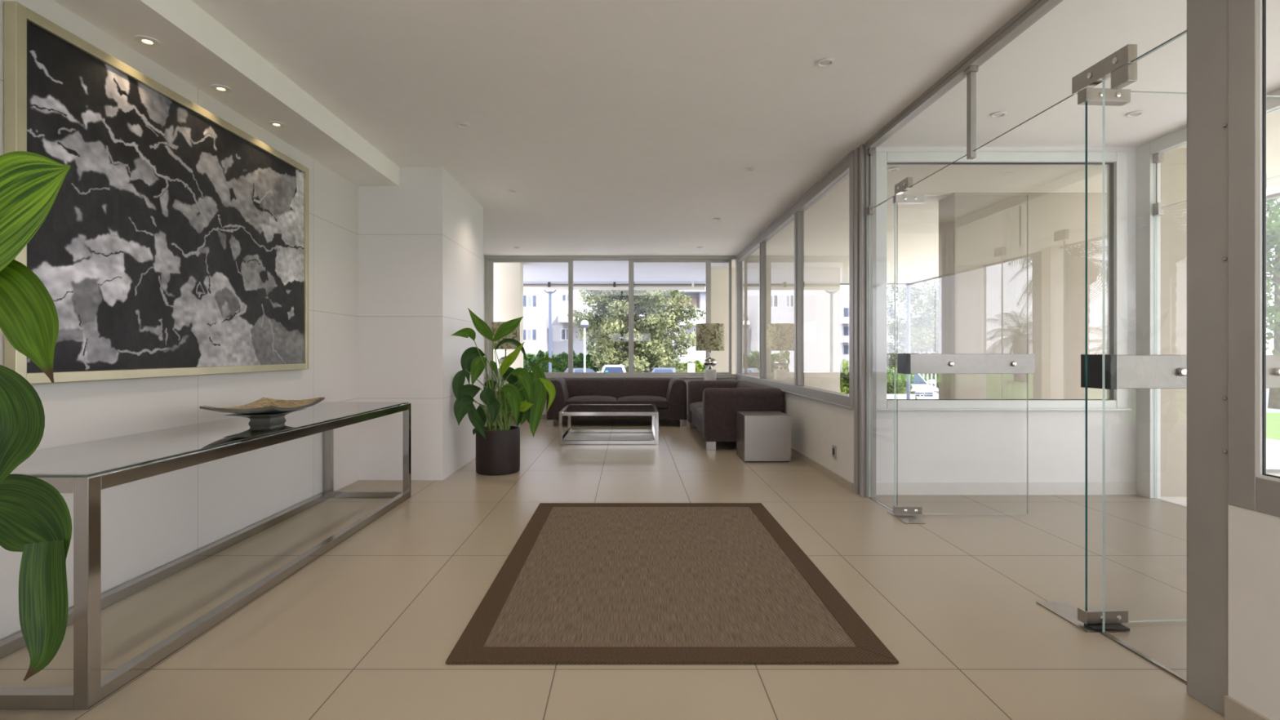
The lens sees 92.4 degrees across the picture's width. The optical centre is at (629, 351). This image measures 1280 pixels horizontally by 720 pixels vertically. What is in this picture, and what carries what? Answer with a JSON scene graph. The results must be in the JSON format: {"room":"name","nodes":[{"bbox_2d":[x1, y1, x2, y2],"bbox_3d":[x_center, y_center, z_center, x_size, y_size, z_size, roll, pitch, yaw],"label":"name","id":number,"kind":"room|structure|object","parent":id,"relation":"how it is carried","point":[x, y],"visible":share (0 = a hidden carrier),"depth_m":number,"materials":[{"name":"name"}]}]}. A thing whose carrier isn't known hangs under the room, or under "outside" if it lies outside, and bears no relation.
{"room":"lobby","nodes":[
{"label":"lobby","id":0,"kind":"room"},
{"bbox_2d":[0,0,358,640],"bbox_3d":[-2.420,-0.240,1.320,0.200,2.680,7.840,0,0,0],"label":"wall","id":1,"kind":"structure","parent":0,"point":[148,524],"depth_m":3.38,"materials":[{"name":"white paint"}]},
{"bbox_2d":[3,1,309,384],"bbox_3d":[-2.294,-0.588,3.304,0.048,1.420,2.072,0,0,0],"label":"painting","id":2,"kind":"object","parent":1,"relation":"attached to","point":[174,240],"visible":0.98,"depth_m":2.89,"materials":[{"name":"paint"}]},
{"bbox_2d":[483,254,484,408],"bbox_3d":[-2.493,-0.240,8.395,0.215,2.680,3.410,0,0,0],"label":"wall","id":3,"kind":"structure","parent":0,"point":[483,255],"depth_m":10.00,"materials":[{"name":"white paint"}]},
{"bbox_2d":[493,262,523,368],"bbox_3d":[-2.565,-0.230,10.950,1.270,2.700,0.300,0,0,0],"label":"column","id":4,"kind":"structure","parent":0,"point":[508,277],"depth_m":10.80,"materials":[{"name":"white paint"}]},
{"bbox_2d":[484,377,736,414],"bbox_3d":[-0.275,0.755,10.175,4.250,0.690,0.150,0,0,0],"label":"wall","id":5,"kind":"structure","parent":0,"point":[686,380],"depth_m":10.10,"materials":[{"name":"white paint"}]},
{"bbox_2d":[497,414,546,418],"bbox_3d":[-0.318,1.065,10.094,4.135,0.070,0.012,0,0,0],"label":"baseboard","id":6,"kind":"structure","parent":5,"relation":"attached to","point":[543,416],"depth_m":10.09,"materials":[{"name":"stone"}]},
{"bbox_2d":[484,255,736,378],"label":"window","id":7,"kind":"structure","parent":5,"relation":"in","point":[490,260],"depth_m":10.10,"materials":[{"name":"metal"}]},
{"bbox_2d":[0,418,1279,719],"bbox_3d":[1.550,1.750,4.800,10.300,1.300,19.200,0,0,0],"label":"floor","id":8,"kind":"structure","parent":0,"point":[367,629],"depth_m":2.60,"materials":[{"name":"tile"}]},
{"bbox_2d":[0,151,71,680],"bbox_3d":[-1.530,0.336,1.280,0.781,1.528,0.400,0,0,0],"label":"potted plant","id":9,"kind":"object","parent":8,"relation":"on","point":[36,521],"visible":1,"depth_m":1.28,"materials":[{"name":"green plant"}]},
{"bbox_2d":[0,401,411,709],"bbox_3d":[-1.982,0.739,3.275,0.635,0.722,2.780,0,0,0],"label":"console table","id":10,"kind":"object","parent":8,"relation":"on","point":[89,689],"visible":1,"depth_m":2.35,"materials":[{"name":"metal"}]},
{"bbox_2d":[199,396,324,423],"bbox_3d":[-1.955,0.321,3.310,0.350,0.114,0.580,0,0,-3],"label":"decorative bowl","id":11,"kind":"object","parent":10,"relation":"on","point":[264,410],"visible":1,"depth_m":3.24,"materials":[{"name":"grey ceramic"}]},
{"bbox_2d":[358,167,483,480],"bbox_3d":[-2.060,-0.240,5.965,0.920,2.680,1.450,0,0,0],"label":"wall pier","id":12,"kind":"object","parent":8,"relation":"on","point":[420,239],"visible":0.79,"depth_m":5.24,"materials":[{"name":"white paint"}]},
{"bbox_2d":[488,389,515,424],"bbox_3d":[-1.930,0.846,9.500,0.420,0.508,0.420,0,0,0],"label":"table","id":13,"kind":"object","parent":8,"relation":"on","point":[496,390],"visible":0.03,"depth_m":9.29,"materials":[{"name":"metal"}]},
{"bbox_2d":[491,321,519,389],"bbox_3d":[-1.925,0.067,9.500,0.434,1.048,0.434,0,0,44],"label":"table lamp","id":14,"kind":"object","parent":13,"relation":"on","point":[515,335],"visible":0.51,"depth_m":9.34,"materials":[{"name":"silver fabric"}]},
{"bbox_2d":[451,307,563,475],"bbox_3d":[-1.096,0.347,5.637,0.988,1.505,0.442,0,0,-4],"label":"potted plant","id":15,"kind":"object","parent":8,"relation":"on","point":[497,446],"visible":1,"depth_m":5.53,"materials":[{"name":"green plant"}]},
{"bbox_2d":[558,404,658,444],"bbox_3d":[-0.254,0.907,7.840,1.187,0.385,1.120,0,0,0],"label":"coffee table","id":16,"kind":"object","parent":8,"relation":"on","point":[570,410],"visible":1,"depth_m":7.45,"materials":[{"name":"metal"}]},
{"bbox_2d":[546,377,687,426],"bbox_3d":[-0.197,0.755,9.490,2.080,0.690,0.900,0,0,0],"label":"sofa","id":17,"kind":"object","parent":8,"relation":"on","point":[668,395],"visible":0.7,"depth_m":9.21,"materials":[{"name":"brown fabric"}]},
{"bbox_2d":[564,395,617,406],"bbox_3d":[-0.582,0.751,9.395,0.761,0.153,0.700,0,0,0],"label":"seat cushion","id":18,"kind":"object","parent":17,"relation":"on","point":[568,399],"depth_m":9.09,"materials":[{"name":"brown fabric"}]},
{"bbox_2d":[617,395,668,408],"bbox_3d":[0.188,0.751,9.395,0.761,0.153,0.700,0,0,0],"label":"seat cushion","id":19,"kind":"object","parent":17,"relation":"on","point":[660,402],"depth_m":9.07,"materials":[{"name":"brown fabric"}]},
{"bbox_2d":[445,502,898,663],"bbox_3d":[0.148,1.093,3.292,1.597,0.011,2.267,0,0,0],"label":"rug","id":20,"kind":"object","parent":8,"relation":"on","point":[581,583],"visible":1,"depth_m":2.73,"materials":[{"name":"carpet"}]},
{"bbox_2d":[687,380,784,450],"bbox_3d":[1.287,0.755,7.885,0.900,0.690,2.080,0,0,0],"label":"sofa","id":21,"kind":"object","parent":8,"relation":"on","point":[713,406],"visible":0.75,"depth_m":6.85,"materials":[{"name":"brown fabric"}]},
{"bbox_2d":[689,401,702,415],"bbox_3d":[1.192,0.751,8.270,0.700,0.153,0.761,0,0,0],"label":"seat cushion","id":22,"kind":"object","parent":21,"relation":"on","point":[694,406],"depth_m":8.26,"materials":[{"name":"brown fabric"}]},
{"bbox_2d":[695,407,702,421],"bbox_3d":[1.192,0.751,7.500,0.700,0.153,0.761,0,0,0],"label":"seat cushion","id":23,"kind":"object","parent":21,"relation":"on","point":[698,411],"depth_m":7.57,"materials":[{"name":"brown fabric"}]},
{"bbox_2d":[736,411,791,462],"bbox_3d":[1.372,0.867,6.335,0.464,0.466,0.464,0,0,0],"label":"table","id":24,"kind":"object","parent":8,"relation":"on","point":[761,436],"visible":1,"depth_m":6.10,"materials":[{"name":"metal"}]},
{"bbox_2d":[853,143,875,497],"bbox_3d":[1.806,-0.240,4.715,0.108,2.680,0.170,0,0,0],"label":"post","id":25,"kind":"object","parent":8,"relation":"on","point":[861,161],"visible":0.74,"depth_m":4.66,"materials":[{"name":"grey metal"}]},
{"bbox_2d":[887,511,925,524],"bbox_3d":[1.830,1.097,4.070,0.138,0.004,0.294,0,0,0],"label":"floor plate","id":26,"kind":"object","parent":8,"relation":"on","point":[905,518],"visible":0.93,"depth_m":4.03,"materials":[{"name":"metal"}]},
{"bbox_2d":[1035,601,1129,632],"bbox_3d":[1.872,1.093,2.548,0.180,0.013,0.288,0,0,0],"label":"floor plate","id":27,"kind":"object","parent":8,"relation":"on","point":[1064,610],"visible":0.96,"depth_m":2.52,"materials":[{"name":"metal"}]},
{"bbox_3d":[1.240,0.858,9.500,0.420,0.485,0.420,0,0,0],"label":"table","id":28,"kind":"object","parent":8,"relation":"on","visible":0},
{"bbox_2d":[696,323,724,380],"bbox_3d":[1.240,0.090,9.500,0.434,1.048,0.434,0,0,0],"label":"table lamp","id":29,"kind":"object","parent":28,"relation":"on","point":[709,336],"visible":0.95,"depth_m":9.33,"materials":[{"name":"beige fabric"}]},
{"bbox_2d":[191,0,1279,283],"bbox_3d":[1.450,-1.755,4.700,10.100,0.350,19.000,0,0,0],"label":"ceiling","id":30,"kind":"structure","parent":0,"point":[617,127],"depth_m":3.87,"materials":[{"name":"paint"}]},
{"bbox_2d":[53,0,399,186],"bbox_3d":[-2.145,-1.498,1.320,0.350,0.165,7.840,0,0,0],"label":"ceiling beam","id":31,"kind":"structure","parent":30,"relation":"attached to","point":[197,48],"depth_m":3.20,"materials":[{"name":"paint"}]},
{"bbox_2d":[133,35,160,46],"bbox_3d":[-2.187,-1.410,2.780,0.096,0.010,0.096,0,0,0],"label":"recessed light","id":32,"kind":"object","parent":31,"relation":"attached to","point":[143,39],"visible":1,"depth_m":2.77,"materials":[{"name":"silver metal"}]},
{"bbox_2d":[210,84,231,93],"bbox_3d":[-2.187,-1.410,3.280,0.096,0.010,0.096,0,0,0],"label":"recessed light","id":33,"kind":"object","parent":31,"relation":"attached to","point":[219,87],"visible":1,"depth_m":3.27,"materials":[{"name":"silver metal"}]},
{"bbox_2d":[267,120,285,127],"bbox_3d":[-2.187,-1.410,3.795,0.096,0.010,0.096,0,0,0],"label":"recessed light","id":34,"kind":"object","parent":31,"relation":"attached to","point":[274,123],"visible":1,"depth_m":3.79,"materials":[{"name":"silver metal"}]},
{"bbox_2d":[456,122,470,128],"bbox_3d":[-1.157,-1.575,4.260,0.096,0.010,0.096,0,0,0],"label":"recessed light","id":35,"kind":"object","parent":30,"relation":"in","point":[463,125],"visible":1,"depth_m":4.26,"materials":[{"name":"silver metal"}]},
{"bbox_2d":[506,189,516,192],"bbox_3d":[-1.155,-1.575,6.000,0.096,0.010,0.096,0,0,0],"label":"recessed light","id":36,"kind":"object","parent":30,"relation":"in","point":[508,190],"visible":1,"depth_m":5.99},
{"bbox_2d":[523,281,705,289],"bbox_3d":[-0.375,-1.492,13.890,4.250,0.175,0.100,0,0,0],"label":"awning","id":37,"kind":"object","parent":30,"relation":"attached to","point":[548,286],"visible":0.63,"depth_m":13.88,"materials":[{"name":"fabric"}]},
{"bbox_2d":[744,167,755,171],"bbox_3d":[1.035,-1.575,5.290,0.096,0.010,0.096,0,0,0],"label":"recessed light","id":38,"kind":"object","parent":30,"relation":"in","point":[748,169],"visible":1,"depth_m":5.29,"materials":[{"name":"silver metal"}]},
{"bbox_2d":[816,57,834,67],"bbox_3d":[1.064,-1.575,3.340,0.096,0.010,0.096,0,0,0],"label":"recessed light","id":39,"kind":"object","parent":30,"relation":"in","point":[826,62],"visible":1,"depth_m":3.34,"materials":[{"name":"silver metal"}]},
{"bbox_2d":[887,167,898,171],"bbox_3d":[2.270,-1.575,5.290,0.096,0.010,0.096,0,0,0],"label":"recessed light","id":40,"kind":"object","parent":30,"relation":"in","point":[892,169],"visible":1,"depth_m":5.29,"materials":[{"name":"silver metal"}]},
{"bbox_2d":[990,111,1007,117],"bbox_3d":[2.446,-1.575,4.070,0.096,0.010,0.096,0,0,0],"label":"recessed light","id":41,"kind":"object","parent":30,"relation":"in","point":[997,114],"visible":1,"depth_m":4.07,"materials":[{"name":"silver metal"}]},
{"bbox_2d":[1124,111,1143,117],"bbox_3d":[3.340,-1.575,4.060,0.096,0.010,0.096,0,0,0],"label":"recessed light","id":42,"kind":"object","parent":30,"relation":"in","point":[1135,113],"visible":1,"depth_m":4.06,"materials":[{"name":"silver metal"}]},
{"bbox_2d":[711,267,839,392],"bbox_3d":[2.695,-0.230,11.625,2.490,2.700,0.250,0,0,0],"label":"wall","id":43,"kind":"structure","parent":0,"point":[821,285],"depth_m":11.50,"materials":[{"name":"beige paint"}]},
{"bbox_2d":[782,391,853,483],"bbox_3d":[1.815,0.775,7.450,0.130,0.650,5.300,0,0,0],"label":"wall","id":44,"kind":"structure","parent":0,"point":[816,426],"depth_m":5.53,"materials":[{"name":"grey paint"}]},
{"bbox_2d":[735,150,853,409],"bbox_3d":[1.785,-0.562,7.435,0.110,2.035,5.270,0,0,0],"label":"window","id":45,"kind":"structure","parent":44,"relation":"in","point":[770,269],"depth_m":7.19,"materials":[{"name":"grey metal"}]},
{"bbox_2d":[791,447,853,492],"bbox_3d":[1.744,1.065,7.444,0.012,0.070,5.288,0,0,0],"label":"baseboard","id":46,"kind":"structure","parent":44,"relation":"attached to","point":[825,471],"depth_m":5.47,"materials":[{"name":"stone"}]},
{"bbox_2d":[831,444,836,457],"bbox_3d":[1.743,0.850,5.240,0.014,0.100,0.086,0,0,0],"label":"wall socket","id":47,"kind":"object","parent":44,"relation":"attached to","point":[833,447],"visible":1,"depth_m":5.22,"materials":[{"name":"grey metal"}]},
{"bbox_2d":[875,146,1186,496],"bbox_3d":[3.531,-0.230,5.565,3.338,2.700,1.670,0,0,0],"label":"wall","id":48,"kind":"structure","parent":0,"point":[983,239],"depth_m":6.08,"materials":[{"name":"white paint"}]},
{"bbox_2d":[875,151,1131,410],"bbox_3d":[2.850,-0.543,4.740,1.960,1.983,0.120,0,0,0],"label":"window","id":49,"kind":"structure","parent":48,"relation":"in","point":[1116,162],"depth_m":4.70,"materials":[{"name":"metal"}]},
{"bbox_2d":[875,482,1137,494],"bbox_3d":[2.906,1.052,4.724,2.088,0.095,0.012,0,0,0],"label":"baseboard","id":50,"kind":"structure","parent":48,"relation":"attached to","point":[882,488],"depth_m":4.72,"materials":[{"name":"grey paint"}]},
{"bbox_2d":[840,192,1279,284],"bbox_3d":[4.200,-1.565,4.700,4.600,0.030,19.000,0,0,0],"label":"trim","id":51,"kind":"structure","parent":48,"relation":"attached to","point":[1275,195],"depth_m":13.23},
{"bbox_2d":[1136,88,1279,506],"bbox_3d":[3.940,-0.240,3.340,0.080,2.680,2.780,0,0,0],"label":"window","id":52,"kind":"structure","parent":48,"relation":"in","point":[1149,155],"depth_m":4.60,"materials":[{"name":"metal"}]},
{"bbox_2d":[896,365,1279,413],"bbox_3d":[20.000,2.450,77.300,200.000,0.200,125.400,0,0,0],"label":"ground","id":53,"kind":"structure","parent":0,"point":[1268,410],"depth_m":25.48,"materials":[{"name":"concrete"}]},
{"bbox_2d":[543,289,556,372],"bbox_3d":[-2.342,0.104,18.000,0.408,4.492,0.408,0,0,30],"label":"street lamp","id":54,"kind":"object","parent":53,"relation":"on","point":[548,292],"visible":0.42,"depth_m":17.97,"materials":[{"name":"grey metal"}]},
{"bbox_2d":[523,349,606,372],"bbox_3d":[-4.804,1.139,50.048,9.160,2.729,2.267,0,0,0],"label":"hedge","id":55,"kind":"object","parent":53,"relation":"on","point":[562,359],"visible":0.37,"depth_m":49.23,"materials":[{"name":"green plant"}]},
{"bbox_2d":[564,368,595,372],"bbox_3d":[-2.887,1.625,34.200,2.180,1.450,4.374,0,0,-20],"label":"car","id":56,"kind":"object","parent":53,"relation":"on","point":[575,370],"visible":0.02,"depth_m":33.26,"materials":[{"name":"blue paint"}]},
{"bbox_2d":[580,320,589,372],"bbox_3d":[-2.291,0.367,31.000,0.406,3.965,0.406,0,0,28],"label":"street lamp","id":57,"kind":"object","parent":53,"relation":"on","point":[584,324],"visible":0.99,"depth_m":30.96,"materials":[{"name":"white metal"}]},
{"bbox_2d":[596,364,626,372],"bbox_3d":[-0.938,1.535,36.700,2.180,1.631,4.374,0,0,0],"label":"car","id":58,"kind":"object","parent":53,"relation":"on","point":[606,368],"visible":0.11,"depth_m":34.95,"materials":[{"name":"white paint"}]},
{"bbox_2d":[523,289,705,372],"bbox_3d":[-4.000,-5.275,60.350,36.000,15.250,13.300,0,0,0],"label":"apartment block","id":59,"kind":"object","parent":53,"relation":"on","point":[535,302],"visible":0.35,"depth_m":55.60,"materials":[{"name":"concrete"}]},
{"bbox_2d":[567,289,705,372],"bbox_3d":[0.298,-3.405,42.989,10.010,11.546,7.504,0,0,15],"label":"deciduous tree","id":60,"kind":"object","parent":53,"relation":"on","point":[649,343],"visible":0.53,"depth_m":41.85,"materials":[{"name":"green plant"}]},
{"bbox_2d":[651,367,676,372],"bbox_3d":[1.973,1.625,35.200,2.180,1.450,4.374,0,0,6],"label":"car","id":61,"kind":"object","parent":53,"relation":"on","point":[655,369],"visible":0.02,"depth_m":34.16,"materials":[{"name":"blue metal"}]},
{"bbox_2d":[674,360,705,372],"bbox_3d":[5.361,1.510,49.849,4.414,1.951,1.870,0,0,0],"label":"hedge","id":62,"kind":"object","parent":53,"relation":"on","point":[699,367],"visible":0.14,"depth_m":49.22,"materials":[{"name":"green plant"}]},
{"bbox_2d":[687,363,694,372],"bbox_3d":[3.000,1.450,29.994,0.360,1.800,0.068,0,0,0],"label":"sign post","id":63,"kind":"object","parent":53,"relation":"on","point":[691,366],"visible":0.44,"depth_m":29.96,"materials":[{"name":"white"}]},
{"bbox_2d":[840,299,898,366],"bbox_3d":[35.152,-2.904,100.300,12.304,10.508,13.400,0,0,0],"label":"apartment block","id":64,"kind":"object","parent":53,"relation":"on","point":[844,304],"visible":0.24,"depth_m":94.96,"materials":[{"name":"white paint"}]},
{"bbox_2d":[840,359,917,399],"bbox_3d":[5.739,1.272,16.151,3.221,2.293,1.484,0,0,0],"label":"hedge","id":65,"kind":"object","parent":53,"relation":"on","point":[844,369],"visible":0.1,"depth_m":15.65,"materials":[{"name":"green plant"}]},
{"bbox_2d":[886,394,915,399],"bbox_3d":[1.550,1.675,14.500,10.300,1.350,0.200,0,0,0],"label":"kerb","id":66,"kind":"object","parent":53,"relation":"on","point":[888,396],"visible":0.14,"depth_m":14.40,"materials":[{"name":"white concrete"}]},
{"bbox_2d":[906,283,910,399],"bbox_3d":[6.400,-0.230,14.100,0.080,2.700,0.078,0,0,0],"label":"post","id":67,"kind":"object","parent":53,"relation":"on","point":[908,285],"visible":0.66,"depth_m":14.07,"materials":[{"name":"grey metal"}]},
{"bbox_2d":[886,279,938,388],"bbox_3d":[18.195,-1.098,37.243,8.606,7.191,6.023,0,0,7],"label":"building","id":68,"kind":"structure","parent":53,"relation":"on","point":[931,340],"depth_m":36.15,"materials":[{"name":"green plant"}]},
{"bbox_2d":[893,371,938,399],"bbox_3d":[11.555,1.525,26.180,2.180,1.450,4.400,0,0,3],"label":"car","id":69,"kind":"object","parent":53,"relation":"on","point":[923,390],"visible":0.34,"depth_m":24.27,"materials":[{"name":"white paint"}]},
{"bbox_2d":[914,391,933,397],"bbox_3d":[11.425,1.660,24.041,0.999,0.214,0.124,0,0,0],"label":"grille","id":70,"kind":"object","parent":69,"relation":"attached to","point":[918,394],"depth_m":24.01,"materials":[{"name":"silver metal"}]},
{"bbox_2d":[928,379,935,383],"bbox_3d":[12.487,1.235,25.343,0.220,0.170,0.120,0,0,3],"label":"mirror","id":71,"kind":"object","parent":69,"relation":"on","point":[931,381],"depth_m":25.28,"materials":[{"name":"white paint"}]},
{"bbox_2d":[896,315,936,353],"bbox_3d":[53.500,-1.760,104.300,13.800,8.220,9.400,0,0,0],"label":"apartment block","id":72,"kind":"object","parent":53,"relation":"on","point":[904,322],"visible":0.07,"depth_m":103.66,"materials":[{"name":"white paint"}]},
{"bbox_2d":[923,373,936,386],"bbox_3d":[14.200,1.538,30.500,6.040,1.285,0.070,0,0,0],"label":"railing","id":73,"kind":"object","parent":53,"relation":"on","point":[923,374],"visible":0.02,"depth_m":30.48,"materials":[{"name":"white metal"}]},
{"bbox_2d":[1266,196,1279,408],"bbox_3d":[16.155,-1.529,15.817,6.864,5.981,5.626,0,0,42],"label":"broadleaf tree","id":74,"kind":"object","parent":53,"relation":"on","point":[1273,228],"visible":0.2,"depth_m":15.27,"materials":[{"name":"green plant"}]},
{"bbox_2d":[1228,504,1279,719],"bbox_3d":[1.850,0.775,-0.385,0.130,0.650,4.430,0,0,0],"label":"wall","id":75,"kind":"structure","parent":0,"point":[1254,536],"depth_m":1.75,"materials":[{"name":"grey paint"}]},
{"bbox_2d":[865,0,1228,716],"bbox_3d":[1.833,-0.240,3.230,0.149,2.680,2.802,0,0,-1],"label":"door frame","id":76,"kind":"structure","parent":75,"relation":"in","point":[970,73],"depth_m":1.92,"materials":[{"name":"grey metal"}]},
{"bbox_2d":[894,177,912,195],"bbox_3d":[1.815,-1.101,4.075,0.044,0.069,0.191,0,0,0],"label":"fitting","id":77,"kind":"object","parent":76,"relation":"attached to","point":[904,185],"visible":0.97,"depth_m":4.04,"materials":[{"name":"metal"}]},
{"bbox_2d":[893,194,1034,514],"bbox_3d":[2.223,0.018,4.096,0.895,2.140,0.162,0,0,0],"label":"door","id":78,"kind":"structure","parent":76,"relation":"attached to","point":[907,363],"depth_m":4.04,"materials":[{"name":"clear glass"}]},
{"bbox_2d":[1071,44,1137,94],"bbox_3d":[1.847,-1.067,2.400,0.046,0.135,0.281,0,0,0],"label":"fitting","id":79,"kind":"object","parent":76,"relation":"attached to","point":[1118,66],"visible":0.97,"depth_m":2.32,"materials":[{"name":"metal"}]},
{"bbox_2d":[1077,87,1279,624],"bbox_3d":[2.260,0.018,2.469,0.895,2.140,0.162,0,0,-4],"label":"door","id":80,"kind":"structure","parent":76,"relation":"attached to","point":[1122,371],"depth_m":2.43,"materials":[{"name":"clear glass"}]},
{"bbox_2d":[1224,695,1270,719],"bbox_3d":[1.779,1.062,-0.385,0.012,0.075,4.430,0,0,0],"label":"baseboard","id":81,"kind":"structure","parent":75,"relation":"attached to","point":[1234,709],"depth_m":1.79,"materials":[{"name":"stone"}]},
{"bbox_2d":[1227,0,1279,517],"bbox_3d":[1.792,-0.562,-0.385,0.020,2.035,4.430,0,0,0],"label":"window","id":82,"kind":"structure","parent":75,"relation":"in","point":[1250,487],"depth_m":1.77,"materials":[{"name":"grey metal"}]},
{"bbox_2d":[1266,438,1279,460],"bbox_3d":[8.600,1.765,-37.700,3.800,0.670,104.600,0,0,0],"label":"path","id":83,"kind":"object","parent":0,"point":[1273,446],"depth_m":9.01,"materials":[{"name":"grey concrete"}]},
{"bbox_2d":[1266,413,1279,440],"bbox_3d":[65.250,1.775,-37.700,109.500,0.650,104.600,0,0,0],"label":"lawn","id":84,"kind":"structure","parent":0,"point":[1273,420],"depth_m":11.93,"materials":[{"name":"green plant"}]},
{"bbox_3d":[2.932,-0.240,1.895,2.035,2.680,0.110,0,0,0],"label":"wall","id":85,"kind":"structure","parent":0,"visible":0},
{"bbox_2d":[1266,468,1279,476],"bbox_3d":[2.903,-0.547,1.905,1.994,1.965,0.070,0,0,0],"label":"window","id":86,"kind":"structure","parent":85,"relation":"in","point":[1276,472],"depth_m":1.89,"materials":[{"name":"metal"}]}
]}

